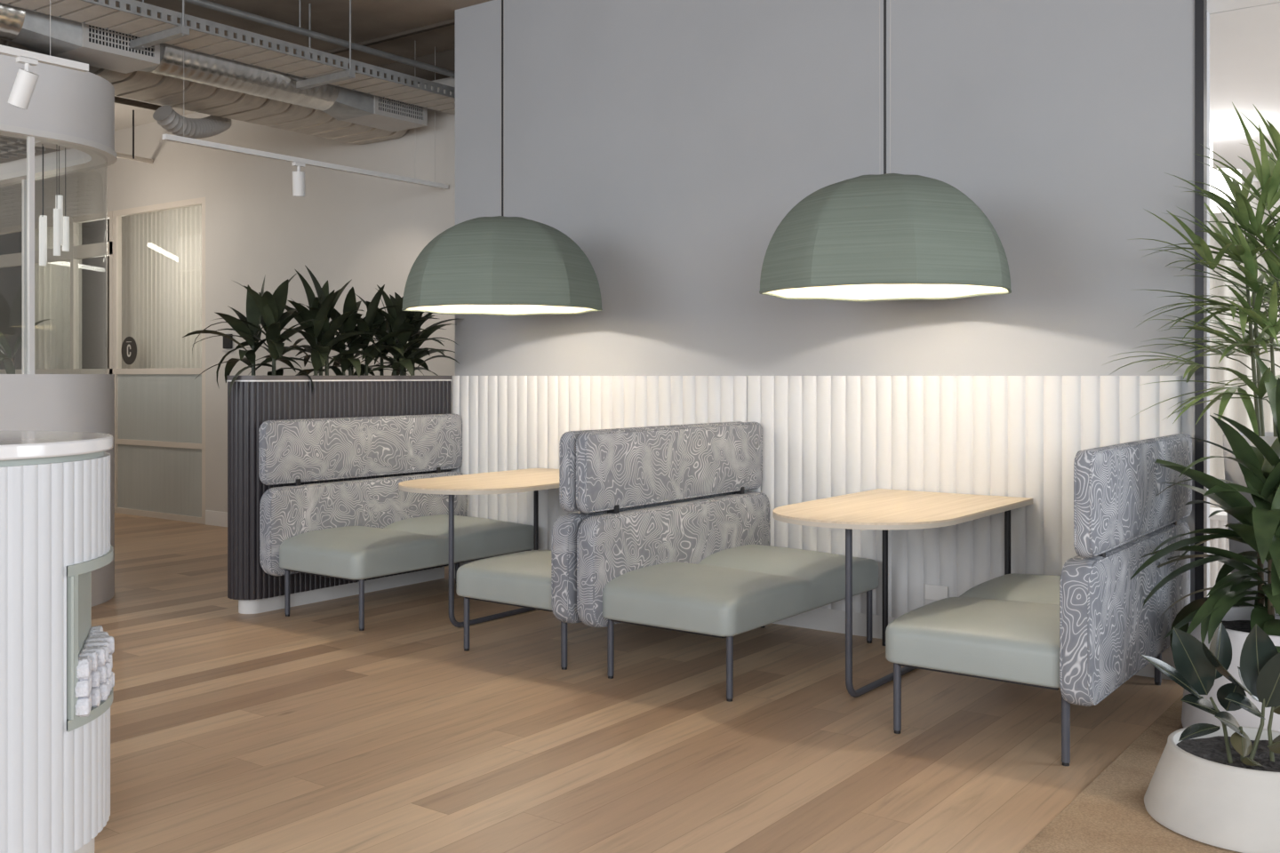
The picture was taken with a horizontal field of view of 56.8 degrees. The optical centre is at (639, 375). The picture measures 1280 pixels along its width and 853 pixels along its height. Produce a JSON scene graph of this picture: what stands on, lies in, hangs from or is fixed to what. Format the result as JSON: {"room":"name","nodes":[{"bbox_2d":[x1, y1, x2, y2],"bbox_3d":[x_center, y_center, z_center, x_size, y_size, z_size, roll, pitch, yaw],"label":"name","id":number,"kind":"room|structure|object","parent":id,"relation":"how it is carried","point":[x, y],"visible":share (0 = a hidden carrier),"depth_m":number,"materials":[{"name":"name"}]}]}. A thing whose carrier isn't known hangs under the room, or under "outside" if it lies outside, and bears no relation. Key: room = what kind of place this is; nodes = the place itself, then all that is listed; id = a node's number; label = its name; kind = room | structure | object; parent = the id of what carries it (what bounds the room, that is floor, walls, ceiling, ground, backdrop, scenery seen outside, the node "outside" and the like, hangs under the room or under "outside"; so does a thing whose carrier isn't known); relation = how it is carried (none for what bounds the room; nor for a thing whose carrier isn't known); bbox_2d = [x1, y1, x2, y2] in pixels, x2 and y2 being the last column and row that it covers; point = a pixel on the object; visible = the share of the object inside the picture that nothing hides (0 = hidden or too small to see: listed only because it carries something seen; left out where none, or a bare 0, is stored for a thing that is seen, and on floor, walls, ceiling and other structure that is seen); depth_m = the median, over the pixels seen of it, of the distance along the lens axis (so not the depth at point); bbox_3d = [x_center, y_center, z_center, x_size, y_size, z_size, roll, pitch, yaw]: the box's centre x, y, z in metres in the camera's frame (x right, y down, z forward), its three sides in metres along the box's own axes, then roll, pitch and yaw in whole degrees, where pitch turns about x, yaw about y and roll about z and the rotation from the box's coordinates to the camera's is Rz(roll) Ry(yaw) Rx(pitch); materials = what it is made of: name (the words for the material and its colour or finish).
{"room":"office breakout area","nodes":[
{"label":"office breakout area","id":0,"kind":"room"},
{"bbox_2d":[0,54,116,607],"bbox_3d":[-7.850,-0.210,6.439,7.062,3.120,7.062,0,0,36],"label":"wall","id":1,"kind":"structure","parent":0,"point":[75,109],"depth_m":6.78,"materials":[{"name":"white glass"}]},
{"bbox_2d":[34,140,71,265],"bbox_3d":[-3.537,-1.055,7.150,0.220,0.790,0.220,0,0,36],"label":"pendant lamp","id":2,"kind":"object","parent":1,"relation":"hanging from","point":[60,222],"visible":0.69,"depth_m":7.13,"materials":[{"name":"white"}]},
{"bbox_2d":[0,77,455,512],"bbox_3d":[-5.866,-0.550,12.272,14.000,3.800,0.150,0,0,36],"label":"wall","id":3,"kind":"structure","parent":0,"point":[367,231],"depth_m":10.12,"materials":[{"name":"white paint"}]},
{"bbox_2d":[0,210,112,374],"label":"window","id":4,"kind":"structure","parent":3,"relation":"in","point":[76,252],"depth_m":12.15,"materials":[{"name":"clear glass"}]},
{"bbox_2d":[132,110,134,159],"bbox_3d":[-4.600,-2.197,10.750,0.015,0.447,0.015,0,0,14],"label":"hanging rod","id":5,"kind":"object","parent":3,"relation":"hanging from","point":[132,110],"visible":1,"depth_m":10.74,"materials":[{"name":"black metal"}]},
{"bbox_2d":[116,152,153,163],"bbox_3d":[-4.624,-1.983,10.743,0.042,0.166,1.092,0,0,-3],"label":"pipe","id":6,"kind":"object","parent":3,"relation":"attached to","point":[118,155],"visible":0.66,"depth_m":10.82,"materials":[{"name":"white metal"}]},
{"bbox_2d":[114,95,197,130],"bbox_3d":[-7.560,-2.432,12.165,11.400,0.033,2.030,0,0,36],"label":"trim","id":7,"kind":"structure","parent":3,"relation":"attached to","point":[123,113],"depth_m":10.96,"materials":[{"name":"beige paint"}]},
{"bbox_2d":[112,197,205,524],"bbox_3d":[-4.560,-0.140,11.255,1.550,2.980,0.060,0,0,36],"label":"door","id":8,"kind":"structure","parent":3,"relation":"in","point":[160,413],"depth_m":11.28,"materials":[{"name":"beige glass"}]},
{"bbox_2d":[121,205,201,368],"bbox_3d":[-4.561,-0.175,11.516,1.760,3.010,0.060,0,0,36],"label":"glass panel","id":9,"kind":"object","parent":8,"relation":"in","point":[162,250],"visible":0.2,"depth_m":11.60,"materials":[{"name":"glass"}]},
{"bbox_2d":[0,39,407,144],"bbox_3d":[-4.203,-2.010,6.385,0.700,0.320,7.300,0,0,36],"label":"duct","id":10,"kind":"object","parent":3,"relation":"attached to","point":[145,86],"visible":0.36,"depth_m":8.15,"materials":[{"name":"silver metal"}]},
{"bbox_2d":[0,0,374,120],"bbox_3d":[-3.994,-2.015,5.809,0.380,0.334,6.620,0,0,36],"label":"spiral duct","id":11,"kind":"object","parent":10,"relation":"attached to","point":[30,29],"visible":0.57,"depth_m":7.41,"materials":[{"name":"metal"}]},
{"bbox_2d":[54,23,159,73],"bbox_3d":[-3.137,-1.982,6.947,0.370,0.265,0.470,0,0,36],"label":"grille","id":12,"kind":"object","parent":11,"relation":"attached to","point":[101,48],"visible":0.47,"depth_m":6.86,"materials":[{"name":"grey metal"}]},
{"bbox_2d":[340,95,427,131],"bbox_3d":[-1.871,-1.982,8.667,0.370,0.265,0.500,0,0,36],"label":"grille","id":13,"kind":"object","parent":11,"relation":"attached to","point":[389,115],"visible":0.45,"depth_m":8.60,"materials":[{"name":"grey metal"}]},
{"bbox_2d":[152,104,231,138],"bbox_3d":[-3.183,-1.827,8.470,0.163,0.312,0.925,0,0,7],"label":"flexible duct","id":14,"kind":"object","parent":10,"relation":"attached to","point":[170,120],"visible":0.98,"depth_m":8.29,"materials":[{"name":"grey metal"}]},
{"bbox_2d":[114,96,161,110],"bbox_3d":[-3.643,-1.965,8.589,0.093,0.136,0.789,0,0,11],"label":"pipe","id":15,"kind":"object","parent":14,"relation":"attached to","point":[117,100],"visible":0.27,"depth_m":8.54,"materials":[{"name":"metal"}]},
{"bbox_2d":[205,510,227,527],"bbox_3d":[-2.392,1.285,9.613,3.850,0.130,0.014,0,0,36],"label":"baseboard","id":16,"kind":"structure","parent":3,"relation":"attached to","point":[215,518],"depth_m":10.65,"materials":[{"name":"white wood"}]},
{"bbox_2d":[222,334,233,351],"bbox_3d":[-3.673,-0.293,10.544,0.140,0.160,0.030,0,0,36],"label":"wall control","id":17,"kind":"object","parent":3,"relation":"attached to","point":[228,343],"visible":0.79,"depth_m":10.53,"materials":[{"name":"black plastic"}]},
{"bbox_2d":[362,48,455,85],"bbox_3d":[-1.267,-2.350,8.905,2.600,0.200,0.220,0,0,36],"label":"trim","id":18,"kind":"structure","parent":3,"relation":"attached to","point":[445,60],"depth_m":9.02,"materials":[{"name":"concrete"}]},
{"bbox_2d":[94,0,492,70],"bbox_3d":[-4.866,-2.500,5.197,24.000,0.100,14.600,0,0,36],"label":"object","id":19,"kind":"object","parent":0,"point":[370,19],"depth_m":8.15,"materials":[{"name":"metal"}]},
{"bbox_2d":[0,0,88,109],"bbox_3d":[-4.020,-1.817,3.512,0.137,1.265,4.890,0,0,36],"label":"track light","id":20,"kind":"object","parent":19,"relation":"hanging from","point":[25,83],"visible":1,"depth_m":5.23,"materials":[{"name":"white metal"}]},
{"bbox_2d":[0,0,455,114],"bbox_3d":[-3.443,-2.175,5.807,0.530,0.550,7.270,0,0,36],"label":"cable tray","id":21,"kind":"object","parent":19,"relation":"hanging from","point":[151,30],"visible":0.96,"depth_m":7.08,"materials":[{"name":"metal"}]},
{"bbox_2d":[162,46,448,196],"bbox_3d":[-2.146,-1.817,7.975,0.100,1.266,2.320,0,0,36],"label":"track light","id":22,"kind":"object","parent":19,"relation":"hanging from","point":[299,188],"visible":1,"depth_m":7.80,"materials":[{"name":"white metal"}]},
{"bbox_2d":[179,0,455,77],"bbox_3d":[-3.847,-2.339,5.502,0.044,0.222,8.300,0,0,36],"label":"cable tray","id":23,"kind":"object","parent":19,"relation":"hanging from","point":[205,4],"visible":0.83,"depth_m":7.78,"materials":[{"name":"metal"}]},
{"bbox_2d":[401,0,602,315],"bbox_3d":[-0.767,-1.407,6.599,1.054,2.087,1.054,0,0,-22],"label":"pendant lamp","id":24,"kind":"object","parent":19,"relation":"hanging from","point":[501,265],"visible":1,"depth_m":6.21,"materials":[{"name":"green plastic"}]},
{"bbox_2d":[759,0,1011,301],"bbox_3d":[1.083,-1.407,5.232,1.054,2.087,1.054,0,0,-22],"label":"pendant lamp","id":25,"kind":"object","parent":19,"relation":"hanging from","point":[885,236],"visible":1,"depth_m":4.84,"materials":[{"name":"green metal"}]},
{"bbox_2d":[91,512,1183,852],"bbox_3d":[-7.331,1.380,7.011,17.880,0.060,14.600,0,0,36],"label":"floor","id":26,"kind":"structure","parent":0,"point":[308,731],"depth_m":4.42,"materials":[{"name":"brown wood"}]},
{"bbox_2d":[0,319,58,374],"bbox_3d":[-5.056,0.446,9.568,0.971,1.808,0.945,0,0,3],"label":"potted plant","id":27,"kind":"object","parent":26,"relation":"on","point":[9,362],"visible":0.12,"depth_m":9.52,"materials":[{"name":"green plant"}]},
{"bbox_2d":[0,431,113,852],"bbox_3d":[-2.579,0.760,2.334,0.948,1.180,3.101,0,0,36],"label":"counter","id":28,"kind":"object","parent":26,"relation":"on","point":[55,485],"depth_m":3.03,"materials":[{"name":"white laminate"}]},
{"bbox_2d":[0,431,113,460],"bbox_3d":[-2.580,0.189,2.334,0.948,0.038,3.100,0,0,36],"label":"countertop","id":29,"kind":"structure","parent":28,"relation":"on","point":[13,444],"depth_m":3.12,"materials":[{"name":"white stone"}]},
{"bbox_2d":[75,696,90,717],"bbox_3d":[-1.470,0.874,3.122,0.035,0.052,0.042,0,0,-16],"label":"hand towel","id":30,"kind":"object","parent":28,"relation":"on","point":[83,707],"visible":1,"depth_m":3.11,"materials":[{"name":"white fabric"}]},
{"bbox_2d":[74,680,90,698],"bbox_3d":[-1.471,0.826,3.122,0.037,0.052,0.043,0,0,-17],"label":"hand towel","id":31,"kind":"object","parent":30,"relation":"on","point":[82,690],"visible":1,"depth_m":3.11,"materials":[{"name":"white fabric"}]},
{"bbox_2d":[76,658,90,680],"bbox_3d":[-1.472,0.776,3.126,0.037,0.056,0.037,0,0,-18],"label":"hand towel","id":32,"kind":"object","parent":31,"relation":"on","point":[84,668],"visible":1,"depth_m":3.11,"materials":[{"name":"white fabric"}]},
{"bbox_2d":[67,688,113,732],"bbox_3d":[-1.538,0.911,3.347,0.088,0.028,0.550,0,0,-20],"label":"niche shelf","id":33,"kind":"object","parent":28,"relation":"attached to","point":[76,724],"depth_m":3.17,"materials":[{"name":"green laminate"}]},
{"bbox_2d":[90,687,100,707],"bbox_3d":[-1.491,0.873,3.205,0.053,0.055,0.043,0,0,-16],"label":"hand towel","id":34,"kind":"object","parent":28,"relation":"on","point":[95,692],"visible":0.35,"depth_m":3.20,"materials":[{"name":"white fabric"}]},
{"bbox_2d":[90,670,100,687],"bbox_3d":[-1.496,0.827,3.216,0.051,0.051,0.040,1,-1,-19],"label":"hand towel","id":35,"kind":"object","parent":34,"relation":"on","point":[95,676],"visible":0.45,"depth_m":3.21,"materials":[{"name":"white fabric"}]},
{"bbox_2d":[78,651,97,672],"bbox_3d":[-1.495,0.776,3.205,0.046,0.056,0.040,-1,-1,-17],"label":"hand towel","id":36,"kind":"object","parent":35,"relation":"on","point":[93,655],"visible":0.53,"depth_m":3.20,"materials":[{"name":"white fabric"}]},
{"bbox_2d":[98,683,107,701],"bbox_3d":[-1.502,0.874,3.258,0.069,0.052,0.045,0,0,-25],"label":"hand towel","id":37,"kind":"object","parent":28,"relation":"on","point":[103,687],"visible":0.3,"depth_m":3.25,"materials":[{"name":"white fabric"}]},
{"bbox_2d":[96,664,106,684],"bbox_3d":[-1.506,0.826,3.264,0.064,0.054,0.042,1,0,-22],"label":"hand towel","id":38,"kind":"object","parent":37,"relation":"on","point":[102,670],"visible":0.35,"depth_m":3.26,"materials":[{"name":"white fabric"}]},
{"bbox_2d":[80,648,105,667],"bbox_3d":[-1.505,0.776,3.255,0.064,0.055,0.039,0,0,-19],"label":"hand towel","id":39,"kind":"object","parent":38,"relation":"on","point":[100,652],"visible":0.51,"depth_m":3.25,"materials":[{"name":"white fabric"}]},
{"bbox_2d":[104,679,110,696],"bbox_3d":[-1.516,0.872,3.300,0.071,0.056,0.043,0,0,-20],"label":"hand towel","id":40,"kind":"object","parent":28,"relation":"on","point":[108,682],"visible":0.14,"depth_m":3.30,"materials":[{"name":"white fabric"}]},
{"bbox_2d":[104,662,111,679],"bbox_3d":[-1.518,0.827,3.308,0.074,0.050,0.039,0,-2,-16],"label":"hand towel","id":41,"kind":"object","parent":40,"relation":"on","point":[108,665],"visible":0.19,"depth_m":3.31,"materials":[{"name":"white fabric"}]},
{"bbox_2d":[81,645,108,663],"bbox_3d":[-1.517,0.778,3.296,0.068,0.051,0.037,0,0,-18],"label":"hand towel","id":42,"kind":"object","parent":41,"relation":"on","point":[106,648],"visible":0.33,"depth_m":3.30,"materials":[{"name":"white fabric"}]},
{"bbox_2d":[109,676,111,691],"bbox_3d":[-1.533,0.874,3.347,0.073,0.052,0.038,0,0,-23],"label":"hand towel","id":43,"kind":"object","parent":28,"relation":"on","point":[110,678],"visible":0.04,"depth_m":3.35,"materials":[{"name":"white fabric"}]},
{"bbox_3d":[-1.538,0.825,3.355,0.070,0.052,0.037,-1,2,-23],"label":"hand towel","id":44,"kind":"object","parent":43,"relation":"on","visible":0},
{"bbox_2d":[83,640,109,656],"bbox_3d":[-1.536,0.778,3.346,0.066,0.054,0.045,1,0,-24],"label":"hand towel","id":45,"kind":"object","parent":44,"relation":"on","point":[98,643],"visible":0.31,"depth_m":3.34,"materials":[{"name":"white fabric"}]},
{"bbox_2d":[111,672,114,687],"bbox_3d":[-1.547,0.875,3.392,0.077,0.050,0.037,0,0,-21],"label":"hand towel","id":46,"kind":"object","parent":28,"relation":"on","point":[113,674],"visible":0.1,"depth_m":3.39,"materials":[{"name":"white fabric"}]},
{"label":"hand towel","id":47,"kind":"object","parent":46,"relation":"on","visible":0},
{"bbox_2d":[84,636,114,655],"bbox_3d":[-1.548,0.776,3.391,0.078,0.056,0.041,0,0,-20],"label":"hand towel","id":48,"kind":"object","parent":47,"relation":"on","point":[109,639],"visible":0.47,"depth_m":3.39,"materials":[{"name":"white fabric"}]},
{"bbox_3d":[-1.483,0.874,3.160,0.035,0.051,0.038,0,0,-22],"label":"hand towel","id":49,"kind":"object","parent":28,"relation":"on","visible":0},
{"bbox_2d":[88,675,92,693],"bbox_3d":[-1.487,0.824,3.167,0.036,0.056,0.044,0,0,-17],"label":"hand towel","id":50,"kind":"object","parent":49,"relation":"on","point":[90,678],"visible":0.11,"depth_m":3.17,"materials":[{"name":"white fabric"}]},
{"bbox_2d":[78,656,91,675],"bbox_3d":[-1.483,0.777,3.157,0.035,0.054,0.041,-1,2,-16],"label":"hand towel","id":51,"kind":"object","parent":50,"relation":"on","point":[86,657],"visible":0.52,"depth_m":3.16,"materials":[{"name":"white fabric"}]},
{"bbox_3d":[-1.573,0.872,3.433,0.057,0.055,0.042,0,0,-21],"label":"hand towel","id":52,"kind":"object","parent":28,"relation":"on","visible":0},
{"label":"hand towel","id":53,"kind":"object","parent":52,"relation":"on","visible":0},
{"bbox_2d":[87,634,109,638],"bbox_3d":[-1.571,0.778,3.434,0.063,0.054,0.040,0,0,-25],"label":"hand towel","id":54,"kind":"object","parent":53,"relation":"on","point":[90,636],"visible":0.22,"depth_m":3.43,"materials":[{"name":"white fabric"}]},
{"bbox_3d":[-1.596,0.873,3.476,0.045,0.055,0.045,0,0,-22],"label":"hand towel","id":55,"kind":"object","parent":28,"relation":"on","visible":0},
{"bbox_3d":[-1.595,0.825,3.488,0.053,0.056,0.039,1,-7,-18],"label":"hand towel","id":56,"kind":"object","parent":55,"relation":"on","visible":0},
{"bbox_2d":[88,632,108,636],"bbox_3d":[-1.592,0.778,3.479,0.054,0.051,0.045,0,0,-20],"label":"hand towel","id":57,"kind":"object","parent":56,"relation":"on","point":[95,633],"visible":0.31,"depth_m":3.47,"materials":[{"name":"white fabric"}]},
{"bbox_3d":[-1.617,0.873,3.519,0.035,0.054,0.040,0,0,-20],"label":"hand towel","id":58,"kind":"object","parent":28,"relation":"on","visible":0},
{"label":"hand towel","id":59,"kind":"object","parent":58,"relation":"on","visible":0},
{"bbox_2d":[88,628,101,633],"bbox_3d":[-1.619,0.777,3.522,0.037,0.052,0.042,0,0,-24],"label":"hand towel","id":60,"kind":"object","parent":59,"relation":"on","point":[93,630],"visible":0.29,"depth_m":3.51,"materials":[{"name":"white fabric"}]},
{"label":"hand towel","id":61,"kind":"object","parent":28,"relation":"on","visible":0},
{"label":"hand towel","id":62,"kind":"object","parent":61,"relation":"on","visible":0},
{"bbox_2d":[89,625,103,631],"bbox_3d":[-1.632,0.778,3.556,0.037,0.051,0.038,0,0,-21],"label":"hand towel","id":63,"kind":"object","parent":62,"relation":"on","point":[98,627],"visible":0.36,"depth_m":3.55,"materials":[{"name":"white fabric"}]},
{"bbox_2d":[35,223,81,369],"bbox_3d":[-6.312,-0.175,12.805,0.950,3.010,0.060,0,0,36],"label":"window glass","id":64,"kind":"object","parent":26,"relation":"on","point":[52,280],"visible":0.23,"depth_m":12.84,"materials":[{"name":"glass"}]},
{"bbox_2d":[226,376,452,614],"bbox_3d":[-1.829,0.674,7.316,0.275,1.352,1.600,0,0,36],"label":"planter box","id":65,"kind":"object","parent":26,"relation":"on","point":[253,401],"visible":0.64,"depth_m":6.84,"materials":[{"name":"wood"}]},
{"bbox_2d":[182,272,326,397],"bbox_3d":[-2.240,-0.222,6.862,0.838,0.789,0.692,0,0,1],"label":"dracaena","id":66,"kind":"object","parent":65,"relation":"in","point":[266,309],"visible":0.98,"depth_m":6.82,"materials":[{"name":"green plant"}]},
{"bbox_2d":[248,266,383,375],"bbox_3d":[-1.896,-0.252,7.128,0.728,0.836,0.783,0,0,9],"label":"dracaena","id":67,"kind":"object","parent":65,"relation":"in","point":[321,308],"visible":0.84,"depth_m":7.06,"materials":[{"name":"green plant"}]},
{"bbox_2d":[295,284,427,377],"bbox_3d":[-1.775,-0.259,7.405,0.807,0.614,0.750,0,0,36],"label":"dracaena","id":68,"kind":"object","parent":65,"relation":"in","point":[350,304],"visible":0.7,"depth_m":7.36,"materials":[{"name":"green plant"}]},
{"bbox_2d":[332,284,446,375],"bbox_3d":[-1.615,-0.220,7.616,0.739,0.718,0.737,0,0,-11],"label":"dracaena","id":69,"kind":"object","parent":65,"relation":"in","point":[395,317],"visible":0.65,"depth_m":7.54,"materials":[{"name":"green plant"}]},
{"bbox_2d":[353,288,460,375],"bbox_3d":[-1.499,-0.272,7.763,0.746,0.751,0.684,0,0,36],"label":"dracaena","id":70,"kind":"object","parent":65,"relation":"in","point":[433,328],"visible":0.44,"depth_m":7.71,"materials":[{"name":"green plant"}]},
{"bbox_2d":[258,414,533,631],"bbox_3d":[-1.370,0.800,7.025,0.797,1.100,1.550,0,0,36],"label":"seat","id":71,"kind":"object","parent":26,"relation":"on","point":[362,530],"visible":0.95,"depth_m":6.90,"materials":[{"name":"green fabric"}]},
{"bbox_2d":[398,468,559,627],"bbox_3d":[-0.734,0.964,6.653,0.790,0.772,1.365,0,0,36],"label":"table","id":72,"kind":"object","parent":26,"relation":"on","point":[534,480],"visible":0.78,"depth_m":6.39,"materials":[{"name":"brown wood"}]},
{"bbox_2d":[456,421,741,670],"bbox_3d":[-0.169,0.800,6.141,0.797,1.100,1.550,0,0,36],"label":"seat","id":73,"kind":"object","parent":26,"relation":"on","point":[546,580],"visible":0.29,"depth_m":5.46,"materials":[{"name":"grey fabric"}]},
{"bbox_2d":[576,422,878,702],"bbox_3d":[0.478,0.800,5.665,0.797,1.100,1.550,0,0,36],"label":"seat","id":74,"kind":"object","parent":26,"relation":"on","point":[708,567],"visible":0.99,"depth_m":5.48,"materials":[{"name":"grey fabric"}]},
{"bbox_2d":[772,488,1032,697],"bbox_3d":[1.135,0.964,5.277,0.790,0.772,1.365,0,0,36],"label":"table","id":75,"kind":"object","parent":26,"relation":"on","point":[884,509],"visible":0.86,"depth_m":5.08,"materials":[{"name":"wood"}]},
{"bbox_2d":[885,432,1191,766],"bbox_3d":[1.655,0.800,4.798,0.797,1.100,1.550,0,0,36],"label":"seat","id":76,"kind":"object","parent":26,"relation":"on","point":[1083,632],"visible":0.98,"depth_m":4.28,"materials":[{"name":"grey fabric"}]},
{"bbox_2d":[1018,694,1241,852],"bbox_3d":[1.923,1.375,1.937,9.200,0.059,17.400,0,0,36],"label":"carpet","id":77,"kind":"object","parent":26,"relation":"on","point":[1110,815],"visible":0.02,"depth_m":3.61,"materials":[{"name":"beige carpet"}]},
{"bbox_2d":[1102,102,1279,607],"bbox_3d":[2.614,0.129,4.884,1.324,2.434,1.288,0,0,12],"label":"palm","id":78,"kind":"object","parent":77,"relation":"on","point":[1244,250],"visible":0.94,"depth_m":4.82,"materials":[{"name":"plant"}]},
{"bbox_2d":[1130,353,1279,731],"bbox_3d":[2.327,0.628,4.416,0.958,1.436,0.894,0,0,36],"label":"dracaena","id":79,"kind":"object","parent":77,"relation":"on","point":[1259,527],"visible":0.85,"depth_m":4.38,"materials":[{"name":"plant"}]},
{"bbox_2d":[1140,623,1279,852],"bbox_3d":[1.855,1.048,3.580,0.610,0.596,0.610,0,0,36],"label":"rubber plant","id":80,"kind":"object","parent":77,"relation":"on","point":[1217,786],"visible":1,"depth_m":3.53,"materials":[{"name":"green plant"}]},
{"bbox_2d":[1209,507,1231,587],"bbox_3d":[3.460,1.081,7.145,1.920,0.530,0.410,0,0,36],"label":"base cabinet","id":81,"kind":"object","parent":77,"relation":"on","point":[1219,520],"visible":0.02,"depth_m":6.96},
{"bbox_2d":[455,0,1209,602],"bbox_3d":[0.693,-0.550,6.692,4.580,3.800,0.300,0,0,36],"label":"wall","id":82,"kind":"structure","parent":0,"point":[671,141],"depth_m":6.30,"materials":[{"name":"grey paint"}]},
{"bbox_2d":[311,18,455,58],"bbox_3d":[-6.507,-2.437,11.993,13.300,0.024,0.040,0,0,36],"label":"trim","id":83,"kind":"structure","parent":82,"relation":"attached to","point":[450,22],"depth_m":8.46,"materials":[{"name":"metal"}]},
{"bbox_2d":[450,376,747,562],"bbox_3d":[-0.338,0.615,7.243,2.308,1.230,0.033,0,0,36],"label":"wall panel","id":84,"kind":"object","parent":82,"relation":"attached to","point":[509,422],"visible":0.41,"depth_m":7.39,"materials":[{"name":"white wood"}]},
{"bbox_2d":[454,561,1175,680],"bbox_3d":[0.584,1.290,6.571,4.550,0.120,0.025,0,0,36],"label":"baseboard","id":85,"kind":"structure","parent":82,"relation":"attached to","point":[819,619],"depth_m":6.21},
{"bbox_2d":[747,376,1181,654],"bbox_3d":[1.492,0.615,5.896,2.228,1.230,0.033,0,0,36],"label":"wall panel","id":86,"kind":"object","parent":82,"relation":"attached to","point":[824,436],"visible":0.43,"depth_m":5.85,"materials":[{"name":"white wood"}]},
{"bbox_2d":[924,584,948,600],"bbox_3d":[1.471,1.077,5.878,0.120,0.075,0.008,0,0,36],"label":"wall outlet","id":87,"kind":"object","parent":86,"relation":"attached to","point":[932,592],"visible":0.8,"depth_m":5.88,"materials":[{"name":"white plastic"}]},
{"bbox_2d":[1194,0,1207,600],"bbox_3d":[2.470,-0.545,5.213,0.036,3.790,0.065,0,0,36],"label":"trim","id":88,"kind":"structure","parent":82,"relation":"attached to","point":[1200,5],"depth_m":5.19,"materials":[{"name":"black metal"}]},
{"bbox_2d":[1181,607,1279,731],"bbox_3d":[2.366,1.131,4.420,0.630,0.430,0.630,0,0,36],"label":"pot","id":89,"kind":"object","parent":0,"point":[1238,623],"depth_m":4.31,"materials":[{"name":"white ceramic"}]},
{"bbox_2d":[1207,0,1279,13],"bbox_3d":[5.016,-2.060,3.541,6.120,0.780,0.250,0,0,36],"label":"ceiling","id":90,"kind":"structure","parent":0,"point":[1213,6],"depth_m":5.32,"materials":[{"name":"white paint"}]},
{"bbox_2d":[1209,1,1279,177],"bbox_3d":[5.468,-1.710,6.753,9.200,0.080,5.440,0,0,36],"label":"wall","id":91,"kind":"structure","parent":0,"point":[1244,43],"depth_m":6.65,"materials":[{"name":"white paint"}]},
{"bbox_2d":[1209,397,1224,482],"bbox_3d":[4.974,0.547,10.184,0.111,0.721,0.080,0,0,36],"label":"curtain","id":92,"kind":"object","parent":91,"relation":"hanging from","point":[1217,470],"depth_m":10.22,"materials":[{"name":"white fabric"}]},
{"bbox_2d":[1209,128,1241,213],"bbox_3d":[3.856,-1.393,8.000,0.374,0.555,0.374,0,0,36],"label":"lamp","id":93,"kind":"object","parent":91,"relation":"hanging from","point":[1217,180],"visible":0.25,"depth_m":7.82,"materials":[{"name":"white"}]},
{"bbox_2d":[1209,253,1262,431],"bbox_3d":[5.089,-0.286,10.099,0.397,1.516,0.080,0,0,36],"label":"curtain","id":94,"kind":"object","parent":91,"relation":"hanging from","point":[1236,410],"depth_m":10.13,"materials":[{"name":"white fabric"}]},
{"bbox_2d":[1263,392,1273,431],"bbox_3d":[5.289,0.306,9.952,0.073,0.321,0.080,0,0,36],"label":"curtain","id":95,"kind":"object","parent":91,"relation":"hanging from","point":[1267,409],"depth_m":9.95,"materials":[{"name":"white fabric"}]},
{"bbox_2d":[1259,346,1279,375],"bbox_3d":[5.297,-0.123,9.946,0.146,0.239,0.080,0,0,36],"label":"curtain","id":96,"kind":"object","parent":91,"relation":"hanging from","point":[1276,354],"depth_m":9.93,"materials":[{"name":"white fabric"}]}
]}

